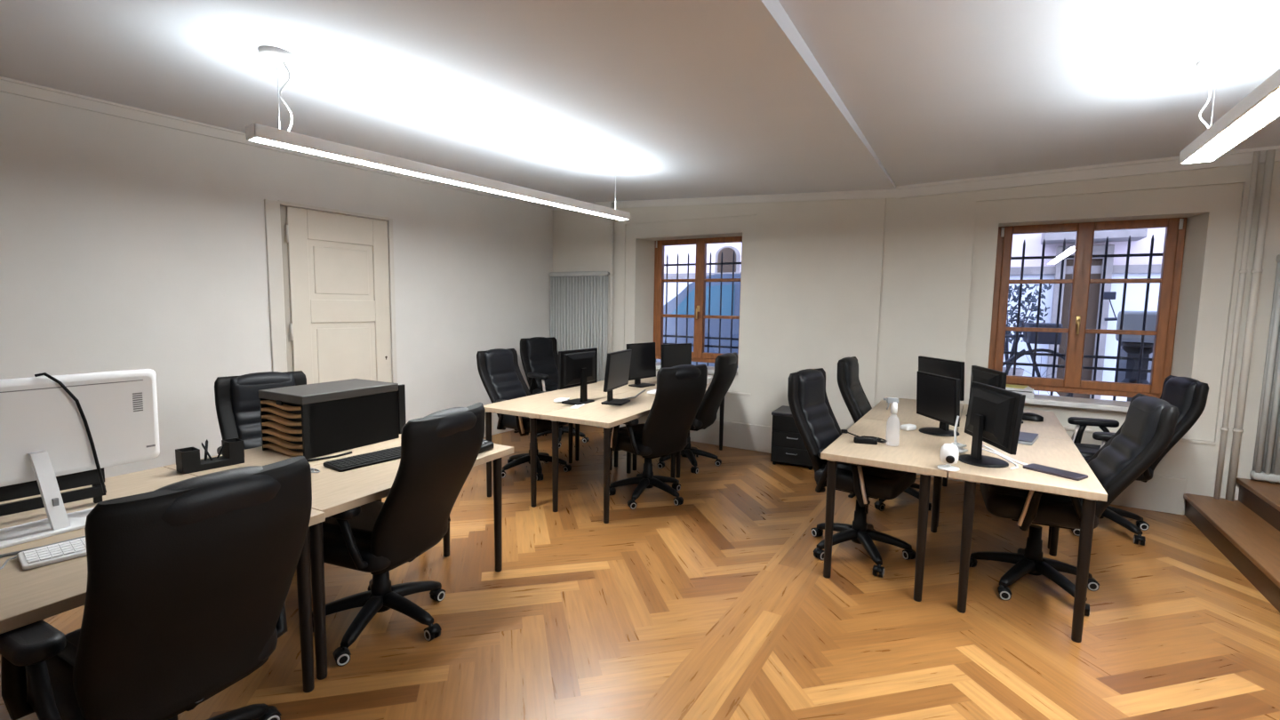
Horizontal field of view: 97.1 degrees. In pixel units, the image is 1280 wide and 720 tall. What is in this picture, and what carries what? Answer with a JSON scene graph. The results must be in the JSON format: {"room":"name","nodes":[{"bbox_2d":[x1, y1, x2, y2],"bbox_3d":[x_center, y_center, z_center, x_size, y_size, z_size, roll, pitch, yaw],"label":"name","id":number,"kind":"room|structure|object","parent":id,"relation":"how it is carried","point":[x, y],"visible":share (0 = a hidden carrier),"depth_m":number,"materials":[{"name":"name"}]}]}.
{"room":"open-plan office","nodes":[
{"label":"open-plan office","id":0,"kind":"room"},
{"bbox_2d":[0,91,552,478],"bbox_3d":[-3.356,-0.393,4.080,0.200,3.000,9.100,4,6,31],"label":"wall","id":1,"kind":"structure","parent":0,"point":[125,244],"depth_m":4.08,"materials":[{"name":"paint"}]},
{"bbox_2d":[0,76,552,210],"bbox_3d":[-3.308,-1.650,3.770,0.045,0.135,8.410,4,6,31],"label":"trim","id":2,"kind":"structure","parent":1,"relation":"attached to","point":[12,86],"depth_m":3.88,"materials":[{"name":"paint"}]},
{"bbox_2d":[264,199,397,383],"bbox_3d":[-2.696,-0.147,5.044,0.080,2.345,1.130,4,6,31],"label":"door","id":3,"kind":"structure","parent":1,"relation":"in","point":[331,288],"depth_m":4.95,"materials":[{"name":"paint"}]},
{"bbox_2d":[483,412,514,437],"bbox_3d":[-3.364,0.977,4.016,0.025,0.285,8.380,4,6,31],"label":"baseboard","id":4,"kind":"structure","parent":1,"relation":"attached to","point":[494,417],"depth_m":6.69,"materials":[{"name":"paint"}]},
{"bbox_2d":[0,0,1279,202],"bbox_3d":[0.289,-1.373,1.761,8.700,0.194,9.100,4,6,31],"label":"ceiling","id":5,"kind":"structure","parent":0,"point":[687,99],"depth_m":2.95,"materials":[{"name":"paint"}]},
{"bbox_2d":[245,45,630,220],"bbox_3d":[-0.984,-1.369,3.846,0.146,0.441,2.948,5,7,35],"label":"pendant lamp","id":6,"kind":"object","parent":5,"relation":"hanging from","point":[256,132],"visible":1,"depth_m":3.19,"materials":[{"name":"silver metal"}]},
{"bbox_2d":[249,137,626,220],"bbox_3d":[-0.987,-1.153,3.867,0.080,0.007,2.923,5,7,35],"label":"diffuser","id":7,"kind":"object","parent":6,"relation":"attached to","point":[282,142],"depth_m":3.38,"materials":[{"name":"plastic"}]},
{"bbox_2d":[1178,52,1279,164],"bbox_3d":[2.024,-1.128,1.560,0.146,0.487,3.010,4,6,32],"label":"pendant lamp","id":8,"kind":"object","parent":5,"relation":"hanging from","point":[1260,107],"visible":1,"depth_m":2.40,"materials":[{"name":"silver metal"}]},
{"bbox_2d":[1183,88,1279,163],"bbox_3d":[2.021,-0.889,1.583,0.108,0.007,2.986,4,6,32],"label":"diffuser","id":9,"kind":"object","parent":8,"relation":"attached to","point":[1264,109],"depth_m":2.32,"materials":[{"name":"plastic"}]},
{"bbox_2d":[0,423,1279,719],"bbox_3d":[0.178,1.376,1.910,8.300,0.001,8.430,4,6,31],"label":"floor","id":10,"kind":"structure","parent":0,"point":[717,604],"depth_m":2.81,"materials":[{"name":"brown wood"}]},
{"bbox_2d":[0,466,195,528],"bbox_3d":[-2.314,0.946,2.129,0.603,0.740,1.147,4,6,27],"label":"desk","id":11,"kind":"object","parent":10,"relation":"on","point":[153,479],"visible":0.31,"depth_m":2.40,"materials":[{"name":"brown wood"}]},
{"bbox_2d":[0,467,106,516],"bbox_3d":[-2.305,0.512,1.992,0.042,0.150,0.620,4,7,33],"label":"desk riser","id":12,"kind":"object","parent":11,"relation":"on","point":[90,477],"visible":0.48,"depth_m":2.13,"materials":[{"name":"plastic"}]},
{"bbox_2d":[0,368,159,549],"bbox_3d":[-2.055,0.318,1.988,0.195,0.546,0.640,4,6,28],"label":"monitor","id":13,"kind":"object","parent":11,"relation":"on","point":[52,427],"visible":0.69,"depth_m":2.03,"materials":[{"name":"plastic"}]},
{"bbox_2d":[0,456,311,719],"bbox_3d":[-1.417,0.824,1.709,0.769,1.090,0.683,4,6,27],"label":"office chair","id":14,"kind":"object","parent":10,"relation":"on","point":[189,580],"visible":0.99,"depth_m":1.48,"materials":[{"name":"black leather"}]},
{"bbox_2d":[0,508,325,692],"bbox_3d":[-1.749,0.982,1.842,0.603,0.740,1.147,4,6,27],"label":"desk","id":15,"kind":"object","parent":10,"relation":"on","point":[31,596],"visible":0.23,"depth_m":1.65,"materials":[{"name":"brown wood"}]},
{"bbox_2d":[0,536,85,557],"bbox_3d":[-1.864,0.590,1.983,0.080,0.010,0.542,3,6,22],"label":"cable","id":16,"kind":"object","parent":15,"relation":"on","point":[15,552],"visible":0.18,"depth_m":1.80,"materials":[{"name":"grey plastic"}]},
{"bbox_2d":[0,536,86,569],"bbox_3d":[-1.770,0.598,1.856,0.135,0.022,0.497,5,7,37],"label":"keyboard","id":17,"kind":"object","parent":15,"relation":"on","point":[67,550],"visible":0.37,"depth_m":1.75,"materials":[{"name":"white plastic"}]},
{"bbox_2d":[214,370,306,454],"bbox_3d":[-2.200,0.641,3.507,0.753,1.085,0.666,5,7,37],"label":"office chair","id":18,"kind":"object","parent":10,"relation":"on","point":[236,397],"visible":0.17,"depth_m":3.51,"materials":[{"name":"black leather"}]},
{"bbox_2d":[230,373,295,449],"bbox_3d":[-2.366,0.440,3.617,0.258,0.684,0.364,0,4,37],"label":"cushion","id":19,"kind":"object","parent":18,"relation":"on","point":[244,400],"depth_m":3.53,"materials":[{"name":"leather"}]},
{"bbox_2d":[163,433,401,501],"bbox_3d":[-1.790,0.856,3.150,0.603,0.740,1.147,4,6,27],"label":"desk","id":20,"kind":"object","parent":10,"relation":"on","point":[256,456],"visible":0.06,"depth_m":2.94,"materials":[{"name":"beige wood"}]},
{"bbox_2d":[175,437,244,474],"bbox_3d":[-2.078,0.462,2.736,0.090,0.115,0.250,5,7,35],"label":"desk organizer","id":21,"kind":"object","parent":20,"relation":"on","point":[188,460],"visible":0.98,"depth_m":2.71,"materials":[{"name":"plastic"}]},
{"bbox_2d":[306,451,351,461],"bbox_3d":[-1.622,0.503,2.916,0.038,0.012,0.268,6,7,42],"label":"cable","id":22,"kind":"object","parent":20,"relation":"on","point":[348,452],"visible":0.71,"depth_m":2.91,"materials":[{"name":"plastic"}]},
{"bbox_2d":[258,378,406,459],"bbox_3d":[-1.731,0.312,3.224,0.387,0.330,0.626,4,6,28],"label":"tray stack","id":23,"kind":"object","parent":20,"relation":"on","point":[316,420],"visible":0.97,"depth_m":3.04,"materials":[{"name":"black plastic"}]},
{"bbox_2d":[260,400,301,410],"bbox_3d":[-1.855,0.237,2.985,0.352,0.033,0.092,4,6,28],"label":"tray","id":24,"kind":"object","parent":23,"relation":"on","point":[265,404],"depth_m":2.96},
{"bbox_2d":[260,407,301,418],"bbox_3d":[-1.855,0.277,2.989,0.352,0.033,0.092,4,6,28],"label":"tray","id":25,"kind":"object","parent":23,"relation":"on","point":[268,412],"depth_m":2.97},
{"bbox_2d":[261,414,301,425],"bbox_3d":[-1.856,0.317,2.993,0.352,0.033,0.092,4,6,28],"label":"tray","id":26,"kind":"object","parent":23,"relation":"on","point":[268,420],"depth_m":2.98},
{"bbox_2d":[261,421,302,433],"bbox_3d":[-1.856,0.356,2.996,0.352,0.033,0.092,4,6,28],"label":"tray","id":27,"kind":"object","parent":23,"relation":"on","point":[267,427],"depth_m":2.98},
{"bbox_2d":[262,429,302,441],"bbox_3d":[-1.857,0.396,3.000,0.352,0.033,0.092,4,6,28],"label":"tray","id":28,"kind":"object","parent":23,"relation":"on","point":[270,435],"depth_m":2.98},
{"bbox_2d":[262,436,302,448],"bbox_3d":[-1.858,0.436,3.004,0.352,0.033,0.092,4,6,28],"label":"tray","id":29,"kind":"object","parent":23,"relation":"on","point":[269,442],"depth_m":2.99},
{"bbox_2d":[263,443,303,456],"bbox_3d":[-1.858,0.476,3.008,0.352,0.033,0.092,4,6,28],"label":"tray","id":30,"kind":"object","parent":23,"relation":"on","point":[289,451],"depth_m":2.97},
{"bbox_2d":[312,402,485,665],"bbox_3d":[-1.149,0.741,2.650,0.760,1.083,0.677,3,6,20],"label":"office chair","id":31,"kind":"object","parent":10,"relation":"on","point":[440,450],"visible":0.88,"depth_m":2.48,"materials":[{"name":"black leather"}]},
{"bbox_2d":[309,443,513,679],"bbox_3d":[-1.249,0.882,2.874,0.603,0.755,1.147,4,6,27],"label":"desk","id":32,"kind":"object","parent":10,"relation":"on","point":[333,492],"depth_m":2.46,"materials":[{"name":"beige wood"}]},
{"bbox_2d":[323,446,400,471],"bbox_3d":[-1.366,0.502,2.909,0.170,0.022,0.440,5,7,35],"label":"keyboard","id":33,"kind":"object","parent":32,"relation":"on","point":[340,465],"visible":0.8,"depth_m":2.84,"materials":[{"name":"black plastic"}]},
{"bbox_2d":[479,439,494,453],"bbox_3d":[-0.928,0.448,3.113,0.171,0.104,0.200,3,6,21],"label":"desk phone","id":34,"kind":"object","parent":32,"relation":"on","point":[486,445],"visible":0.17,"depth_m":3.12,"materials":[{"name":"black plastic"}]},
{"bbox_2d":[476,348,571,480],"bbox_3d":[-1.072,0.472,5.257,0.811,1.120,0.666,4,6,29],"label":"office chair","id":35,"kind":"object","parent":10,"relation":"on","point":[501,377],"visible":0.69,"depth_m":5.21,"materials":[{"name":"leather"}]},
{"bbox_2d":[484,349,527,399],"bbox_3d":[-1.258,0.245,5.341,0.258,0.684,0.364,-6,1,30],"label":"cushion","id":36,"kind":"object","parent":35,"relation":"on","point":[502,374],"depth_m":5.31,"materials":[{"name":"leather"}]},
{"bbox_2d":[483,387,622,507],"bbox_3d":[-0.724,0.702,4.903,0.604,0.740,1.245,4,6,28],"label":"desk","id":37,"kind":"object","parent":10,"relation":"on","point":[531,406],"visible":0.72,"depth_m":4.51,"materials":[{"name":"brown wood"}]},
{"bbox_2d":[558,347,597,405],"bbox_3d":[-0.509,0.134,4.675,0.180,0.442,0.506,4,6,30],"label":"computer monitor","id":38,"kind":"object","parent":37,"relation":"on","point":[576,367],"visible":1,"depth_m":4.62,"materials":[{"name":"black plastic"}]},
{"bbox_2d":[520,336,589,447],"bbox_3d":[-0.967,0.337,6.438,0.764,1.165,0.666,6,8,43],"label":"office chair","id":39,"kind":"object","parent":10,"relation":"on","point":[539,356],"visible":0.55,"depth_m":6.47,"materials":[{"name":"leather"}]},
{"bbox_2d":[526,338,558,388],"bbox_3d":[-1.122,0.094,6.565,0.258,0.684,0.364,1,4,43],"label":"cushion","id":40,"kind":"object","parent":39,"relation":"on","point":[540,355],"depth_m":6.55,"materials":[{"name":"leather"}]},
{"bbox_2d":[549,271,609,427],"bbox_3d":[-0.781,-0.140,7.239,0.929,1.965,0.099,4,6,31],"label":"radiator","id":41,"kind":"object","parent":10,"relation":"on","point":[579,300],"visible":0.52,"depth_m":7.13,"materials":[{"name":"metal"}]},
{"bbox_2d":[539,392,675,523],"bbox_3d":[-0.187,0.737,4.620,0.604,0.740,1.245,4,6,28],"label":"desk","id":42,"kind":"object","parent":10,"relation":"on","point":[596,413],"visible":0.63,"depth_m":4.20,"materials":[{"name":"brown wood"}]},
{"bbox_2d":[600,349,631,405],"bbox_3d":[-0.196,0.141,4.693,0.180,0.433,0.496,3,6,19],"label":"computer monitor","id":43,"kind":"object","parent":42,"relation":"on","point":[618,363],"visible":1,"depth_m":4.64,"materials":[{"name":"black plastic"}]},
{"bbox_2d":[573,376,656,467],"bbox_3d":[-0.139,0.605,6.002,0.604,0.740,1.245,4,6,28],"label":"desk","id":44,"kind":"object","parent":10,"relation":"on","point":[599,385],"visible":0.11,"depth_m":5.62,"materials":[{"name":"beige wood"}]},
{"bbox_2d":[626,342,655,387],"bbox_3d":[0.022,0.045,5.706,0.180,0.435,0.440,5,7,38],"label":"computer monitor","id":45,"kind":"object","parent":44,"relation":"on","point":[643,362],"visible":0.95,"depth_m":5.70,"materials":[{"name":"black plastic"}]},
{"bbox_2d":[609,364,707,509],"bbox_3d":[0.114,0.564,4.519,0.666,1.114,0.761,-4,7,-41],"label":"office chair","id":46,"kind":"object","parent":10,"relation":"on","point":[681,389],"visible":0.96,"depth_m":4.30,"materials":[{"name":"leather"}]},
{"bbox_2d":[624,382,724,478],"bbox_3d":[0.398,0.640,5.719,0.604,0.740,1.245,4,6,28],"label":"desk","id":47,"kind":"object","parent":10,"relation":"on","point":[647,388],"visible":0.26,"depth_m":5.47,"materials":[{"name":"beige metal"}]},
{"bbox_2d":[660,343,691,367],"bbox_3d":[0.379,0.041,5.887,0.440,0.420,0.180,-4,8,-43],"label":"computer monitor","id":48,"kind":"object","parent":47,"relation":"on","point":[671,355],"visible":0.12,"depth_m":5.85,"materials":[{"name":"black plastic"}]},
{"bbox_2d":[656,352,737,473],"bbox_3d":[0.515,0.472,5.492,0.800,1.120,0.666,4,6,28],"label":"office chair","id":49,"kind":"object","parent":10,"relation":"on","point":[725,364],"visible":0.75,"depth_m":5.26,"materials":[{"name":"leather"}]},
{"bbox_2d":[770,405,812,470],"bbox_3d":[1.568,0.769,5.655,0.422,0.530,0.461,4,6,27],"label":"drawer unit","id":50,"kind":"object","parent":10,"relation":"on","point":[788,445],"visible":0.66,"depth_m":5.50,"materials":[{"name":"metal"}]},
{"bbox_2d":[787,368,916,577],"bbox_3d":[1.350,0.654,3.606,0.768,1.145,0.684,6,7,40],"label":"office chair","id":51,"kind":"object","parent":10,"relation":"on","point":[817,425],"visible":0.84,"depth_m":3.52,"materials":[{"name":"leather"}]},
{"bbox_2d":[797,370,839,463],"bbox_3d":[1.180,0.423,3.720,0.258,0.684,0.364,0,4,40],"label":"cushion","id":52,"kind":"object","parent":51,"relation":"on","point":[819,420],"depth_m":3.66,"materials":[{"name":"leather"}]},
{"bbox_2d":[836,356,931,511],"bbox_3d":[1.995,0.567,4.605,0.769,1.145,0.685,4,7,33],"label":"office chair","id":53,"kind":"object","parent":10,"relation":"on","point":[854,397],"visible":0.42,"depth_m":4.57,"materials":[{"name":"leather"}]},
{"bbox_2d":[844,358,871,417],"bbox_3d":[1.819,0.336,4.713,0.258,0.684,0.364,0,4,34],"label":"cushion","id":54,"kind":"object","parent":53,"relation":"on","point":[860,400],"depth_m":4.64,"materials":[{"name":"leather"}]},
{"bbox_2d":[820,417,957,601],"bbox_3d":[1.597,0.847,3.572,0.630,0.775,1.212,4,6,31],"label":"desk","id":55,"kind":"object","parent":10,"relation":"on","point":[915,451],"depth_m":3.22,"materials":[{"name":"brown wood"}]},
{"bbox_2d":[840,429,887,444],"bbox_3d":[1.406,0.477,3.541,0.261,0.032,0.308,2,6,16],"label":"power adapter","id":56,"kind":"object","parent":55,"relation":"on","point":[863,439],"visible":1,"depth_m":3.41,"materials":[{"name":"black plastic"}]},
{"bbox_2d":[883,397,898,413],"bbox_3d":[1.497,0.367,3.367,0.100,0.288,0.076,2,6,11],"label":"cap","id":57,"kind":"object","parent":55,"relation":"on","point":[894,401],"visible":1,"depth_m":3.35,"materials":[{"name":"white plastic"}]},
{"bbox_2d":[916,370,960,436],"bbox_3d":[1.988,0.290,3.737,0.240,0.385,0.440,0,6,-4],"label":"computer monitor","id":58,"kind":"object","parent":55,"relation":"on","point":[938,396],"visible":0.96,"depth_m":3.70,"materials":[{"name":"black plastic"}]},
{"bbox_2d":[862,396,963,526],"bbox_3d":[2.231,0.774,4.608,0.630,0.740,1.212,4,6,31],"label":"desk","id":59,"kind":"object","parent":10,"relation":"on","point":[907,408],"visible":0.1,"depth_m":4.37,"materials":[{"name":"beige wood"}]},
{"bbox_2d":[918,355,964,400],"bbox_3d":[2.403,0.201,4.519,0.180,0.424,0.520,0,6,-8],"label":"computer monitor","id":60,"kind":"object","parent":59,"relation":"on","point":[944,367],"visible":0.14,"depth_m":4.42,"materials":[{"name":"black plastic"}]},
{"bbox_2d":[958,403,1071,549],"bbox_3d":[2.772,0.814,4.280,0.630,0.740,1.212,4,6,31],"label":"desk","id":61,"kind":"object","parent":10,"relation":"on","point":[1051,428],"visible":0.18,"depth_m":3.99,"materials":[{"name":"beige wood"}]},
{"bbox_2d":[965,365,1007,415],"bbox_3d":[2.578,0.254,4.205,0.180,0.383,0.505,2,6,8],"label":"computer monitor","id":62,"kind":"object","parent":61,"relation":"on","point":[991,377],"visible":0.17,"depth_m":4.10,"materials":[{"name":"black plastic"}]},
{"bbox_2d":[1022,411,1043,422],"bbox_3d":[2.922,0.421,4.233,0.165,0.055,0.096,6,7,41],"label":"computer mouse","id":63,"kind":"object","parent":61,"relation":"on","point":[1027,416],"visible":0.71,"depth_m":4.20,"materials":[{"name":"black plastic"}]},
{"bbox_2d":[947,428,1107,642],"bbox_3d":[2.138,0.904,3.246,0.630,0.740,1.212,4,6,31],"label":"desk","id":64,"kind":"object","parent":10,"relation":"on","point":[1061,454],"visible":0.88,"depth_m":2.84,"materials":[{"name":"brown wood"}]},
{"bbox_2d":[937,443,959,471],"bbox_3d":[1.581,0.493,2.890,0.100,0.131,0.100,3,6,21],"label":"camera","id":65,"kind":"object","parent":64,"relation":"on","point":[949,453],"visible":1,"depth_m":2.86,"materials":[{"name":"plastic"}]},
{"bbox_2d":[951,416,967,453],"bbox_3d":[1.811,0.420,3.191,0.094,0.181,0.187,6,7,42],"label":"cable tangle","id":66,"kind":"object","parent":64,"relation":"on","point":[958,444],"visible":0.63,"depth_m":3.19,"materials":[{"name":"white plastic"}]},
{"bbox_2d":[958,381,1025,468],"bbox_3d":[1.848,0.346,3.024,0.240,0.406,0.493,1,6,6],"label":"computer monitor","id":67,"kind":"object","parent":64,"relation":"on","point":[994,417],"visible":0.99,"depth_m":2.95,"materials":[{"name":"black plastic"}]},
{"bbox_2d":[1017,431,1038,445],"bbox_3d":[2.396,0.490,3.596,0.200,0.025,0.300,6,7,41],"label":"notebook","id":68,"kind":"object","parent":64,"relation":"on","point":[1027,438],"visible":0.48,"depth_m":3.52,"materials":[{"name":"paper"}]},
{"bbox_2d":[1022,463,1087,480],"bbox_3d":[2.093,0.563,2.854,0.116,0.013,0.250,-2,6,-31],"label":"keyboard","id":69,"kind":"object","parent":64,"relation":"on","point":[1073,476],"visible":1,"depth_m":2.83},
{"bbox_2d":[969,393,1179,615],"bbox_3d":[2.316,0.730,3.123,0.860,1.116,0.666,4,6,26],"label":"office chair","id":70,"kind":"object","parent":10,"relation":"on","point":[1148,427],"visible":0.73,"depth_m":2.96,"materials":[{"name":"leather"}]},
{"bbox_2d":[1088,396,1165,487],"bbox_3d":[2.530,0.529,2.999,0.258,0.684,0.364,15,11,25],"label":"cushion","id":71,"kind":"object","parent":70,"relation":"on","point":[1140,427],"depth_m":2.91,"materials":[{"name":"leather"}]},
{"bbox_2d":[1067,375,1208,545],"bbox_3d":[3.382,0.658,4.020,0.823,1.119,0.666,3,6,23],"label":"office chair","id":72,"kind":"object","parent":10,"relation":"on","point":[1189,395],"visible":0.44,"depth_m":3.81,"materials":[{"name":"leather"}]},
{"bbox_2d":[1160,376,1197,424],"bbox_3d":[3.598,0.461,3.908,0.258,0.684,0.364,11,9,22],"label":"cushion","id":73,"kind":"object","parent":72,"relation":"on","point":[1180,392],"depth_m":3.76,"materials":[{"name":"leather"}]},
{"bbox_2d":[1183,477,1279,612],"bbox_3d":[2.863,1.403,0.268,2.015,0.342,8.430,4,6,31],"label":"stair steps","id":74,"kind":"structure","parent":10,"relation":"on","point":[1245,530],"depth_m":3.70,"materials":[{"name":"brown wood"}]},
{"bbox_2d":[1249,254,1279,483],"bbox_3d":[4.876,0.095,3.818,0.924,1.638,0.099,4,6,31],"label":"radiator","id":75,"kind":"object","parent":74,"relation":"on","point":[1266,465],"visible":1,"depth_m":4.04,"materials":[{"name":"metal"}]},
{"bbox_2d":[552,161,1279,514],"bbox_3d":[2.514,-0.447,5.542,8.700,3.000,0.490,4,6,31],"label":"wall","id":76,"kind":"structure","parent":0,"point":[886,284],"depth_m":5.24,"materials":[{"name":"paint"}]},
{"bbox_2d":[609,202,614,352],"bbox_3d":[-0.348,-0.516,6.959,0.048,2.780,0.065,4,6,31],"label":"pipe","id":77,"kind":"object","parent":76,"relation":"attached to","point":[612,273],"visible":0.57,"depth_m":6.90,"materials":[{"name":"metal"}]},
{"bbox_2d":[663,253,695,343],"bbox_3d":[0.491,-0.756,7.051,0.433,1.123,0.020,4,6,31],"label":"bars","id":78,"kind":"object","parent":76,"relation":"in","point":[688,264],"depth_m":7.06,"materials":[{"name":"metal"}]},
{"bbox_2d":[653,236,742,362],"bbox_3d":[0.707,-0.730,6.712,1.260,1.515,0.150,4,6,31],"label":"window","id":79,"kind":"structure","parent":76,"relation":"in","point":[698,355],"depth_m":6.74,"materials":[{"name":"brown wood"}]},
{"bbox_2d":[704,251,741,352],"bbox_3d":[0.991,-0.681,6.752,0.431,1.203,0.020,4,6,31],"label":"bars","id":80,"kind":"object","parent":76,"relation":"in","point":[719,338],"depth_m":6.76,"materials":[{"name":"metal"}]},
{"bbox_2d":[552,188,895,210],"bbox_3d":[0.621,-1.766,6.280,4.100,0.269,0.030,4,6,31],"label":"trim","id":81,"kind":"structure","parent":76,"relation":"attached to","point":[876,193],"depth_m":5.90,"materials":[{"name":"paint"}]},
{"bbox_2d":[581,414,1187,514],"bbox_3d":[1.510,0.860,5.978,6.300,0.285,0.048,4,6,31],"label":"baseboard","id":82,"kind":"structure","parent":76,"relation":"attached to","point":[1161,493],"depth_m":4.54,"materials":[{"name":"paint"}]},
{"bbox_2d":[1002,283,1065,377],"bbox_3d":[3.624,-0.269,5.174,0.465,0.847,0.020,4,6,31],"label":"bars","id":83,"kind":"object","parent":76,"relation":"in","point":[1015,353],"depth_m":5.17,"materials":[{"name":"metal"}]},
{"bbox_2d":[1010,238,1074,327],"bbox_3d":[3.631,-0.693,5.133,0.466,0.789,0.020,4,6,31],"label":"bars","id":84,"kind":"object","parent":76,"relation":"in","point":[1043,257],"depth_m":5.12,"materials":[{"name":"metal"}]},
{"bbox_2d":[1056,283,1062,327],"bbox_3d":[3.761,-0.486,5.072,0.020,0.389,0.020,4,6,31],"label":"bars","id":85,"kind":"object","parent":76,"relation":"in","point":[1060,284],"depth_m":5.06,"materials":[{"name":"metal"}]},
{"bbox_2d":[1024,393,1130,412],"bbox_3d":[3.698,0.360,4.775,1.327,0.045,0.360,4,6,31],"label":"window sill","id":86,"kind":"structure","parent":76,"relation":"attached to","point":[1114,405],"depth_m":4.69,"materials":[{"name":"stone"}]},
{"bbox_2d":[987,217,1187,398],"bbox_3d":[3.773,-0.463,4.857,1.267,1.510,0.150,4,6,31],"label":"window","id":87,"kind":"structure","parent":76,"relation":"in","point":[1175,228],"depth_m":4.81,"materials":[{"name":"brown wood"}]},
{"bbox_2d":[896,145,1279,199],"bbox_3d":[4.159,-1.466,4.151,4.180,0.194,0.050,4,6,31],"label":"trim","id":88,"kind":"structure","parent":76,"relation":"attached to","point":[1240,156],"depth_m":4.53,"materials":[{"name":"paint"}]},
{"bbox_2d":[1097,283,1104,328],"bbox_3d":[4.013,-0.467,4.919,0.020,0.385,0.020,4,6,31],"label":"bars","id":89,"kind":"object","parent":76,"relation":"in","point":[1103,284],"depth_m":4.91,"materials":[{"name":"metal"}]},
{"bbox_2d":[1081,333,1151,383],"bbox_3d":[4.123,-0.016,4.891,0.460,0.413,0.020,4,6,31],"label":"bars","id":90,"kind":"object","parent":76,"relation":"in","point":[1096,356],"depth_m":4.88,"materials":[{"name":"metal"}]},
{"bbox_2d":[1119,283,1127,329],"bbox_3d":[4.139,-0.456,4.843,0.020,0.387,0.020,4,6,31],"label":"bars","id":91,"kind":"object","parent":76,"relation":"in","point":[1124,284],"depth_m":4.84,"materials":[{"name":"metal"}]},
{"bbox_2d":[1092,234,1162,279],"bbox_3d":[4.137,-0.873,4.807,0.454,0.356,0.020,4,6,31],"label":"bars","id":92,"kind":"object","parent":76,"relation":"in","point":[1151,254],"depth_m":4.80,"materials":[{"name":"metal"}]},
{"bbox_2d":[1063,426,1215,445],"bbox_3d":[3.625,0.578,4.697,1.670,0.025,0.042,4,6,31],"label":"trim","id":93,"kind":"structure","parent":76,"relation":"attached to","point":[1183,440],"depth_m":4.34,"materials":[{"name":"paint"}]},
{"bbox_2d":[1142,283,1150,330],"bbox_3d":[4.265,-0.445,4.766,0.019,0.388,0.020,4,6,31],"label":"bars","id":94,"kind":"object","parent":76,"relation":"in","point":[1148,284],"depth_m":4.76,"materials":[{"name":"metal"}]},
{"bbox_2d":[1214,151,1260,499],"bbox_3d":[4.353,-0.219,4.129,0.044,2.528,0.063,4,6,31],"label":"pipe","id":95,"kind":"object","parent":76,"relation":"attached to","point":[1243,271],"visible":1,"depth_m":4.11,"materials":[{"name":"metal"}]},
{"bbox_2d":[1225,149,1275,501],"bbox_3d":[4.411,-0.214,4.091,0.056,2.528,0.069,4,6,31],"label":"pipe","id":96,"kind":"object","parent":76,"relation":"attached to","point":[1256,270],"visible":1,"depth_m":4.07,"materials":[{"name":"metal"}]},
{"label":"outside","id":97,"kind":"structure","parent":0,"visible":0},
{"bbox_3d":[3.131,0.657,10.076,23.000,0.350,7.700,4,6,31],"label":"ground","id":98,"kind":"structure","parent":97,"visible":0},
{"bbox_2d":[656,273,740,366],"bbox_3d":[1.801,-0.422,9.326,4.325,1.898,1.780,4,6,31],"label":"van","id":99,"kind":"object","parent":98,"relation":"on","point":[726,286],"visible":0.06,"depth_m":8.72,"materials":[{"name":"paint"}]},
{"bbox_2d":[664,227,1165,400],"bbox_3d":[3.698,-2.180,10.668,23.000,5.200,0.480,4,6,31],"label":"building","id":100,"kind":"structure","parent":98,"relation":"on","point":[1135,296],"depth_m":8.89,"materials":[{"name":"stone"}]},
{"bbox_2d":[714,246,739,272],"bbox_3d":[1.799,-2.049,11.649,0.520,0.594,0.070,4,6,31],"label":"arched window","id":101,"kind":"structure","parent":100,"relation":"in","point":[727,251],"depth_m":11.61,"materials":[{"name":"stone"}]},
{"bbox_2d":[1040,228,1147,399],"bbox_3d":[6.674,-0.880,8.477,1.170,3.120,0.600,4,6,31],"label":"entrance door","id":102,"kind":"structure","parent":100,"relation":"in","point":[1122,235],"depth_m":8.58,"materials":[{"name":"stone"}]},
{"bbox_2d":[1002,319,1071,396],"bbox_3d":[4.069,0.169,6.636,1.726,1.316,0.579,3,6,25],"label":"bicycle","id":103,"kind":"object","parent":98,"relation":"on","point":[1044,338],"visible":0.16,"depth_m":6.31,"materials":[{"name":"metal"}]},
{"bbox_2d":[1024,322,1062,344],"bbox_3d":[4.537,-0.301,6.371,0.300,0.230,0.320,3,6,25],"label":"basket","id":104,"kind":"object","parent":103,"relation":"on","point":[1044,338],"depth_m":6.24,"materials":[{"name":"metal"}]},
{"bbox_2d":[1033,390,1059,396],"bbox_3d":[4.988,0.576,7.814,1.300,0.300,0.800,4,6,31],"label":"step","id":105,"kind":"structure","parent":98,"relation":"on","point":[1036,392],"depth_m":7.64,"materials":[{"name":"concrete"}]},
{"bbox_2d":[1002,283,1052,375],"bbox_3d":[5.045,-0.308,7.701,0.890,1.484,0.860,4,6,31],"label":"shrub","id":106,"kind":"object","parent":105,"relation":"on","point":[1020,372],"visible":0.4,"depth_m":7.55,"materials":[{"name":"green plant"}]},
{"bbox_2d":[1002,367,1023,375],"bbox_3d":[5.035,0.271,7.758,0.380,0.320,0.380,4,6,31],"label":"pot","id":107,"kind":"object","parent":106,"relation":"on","point":[1020,372],"depth_m":7.59,"materials":[{"name":"stone"}]},
{"bbox_3d":[4.616,0.712,6.348,3.800,0.300,0.900,4,6,31],"label":"terrace slab","id":108,"kind":"object","parent":98,"relation":"on","visible":0},
{"bbox_2d":[1103,291,1157,401],"bbox_3d":[5.360,-0.072,6.080,0.720,1.345,1.835,6,7,41],"label":"motor scooter","id":109,"kind":"object","parent":108,"relation":"on","point":[1132,320],"visible":0.38,"depth_m":5.52,"materials":[{"name":"metal"}]},
{"bbox_2d":[1103,291,1116,317],"bbox_3d":[5.478,-0.638,6.586,0.032,0.312,0.147,-4,7,-41],"label":"mirror","id":110,"kind":"object","parent":109,"relation":"attached to","point":[1108,295],"depth_m":6.57,"materials":[{"name":"metal"}]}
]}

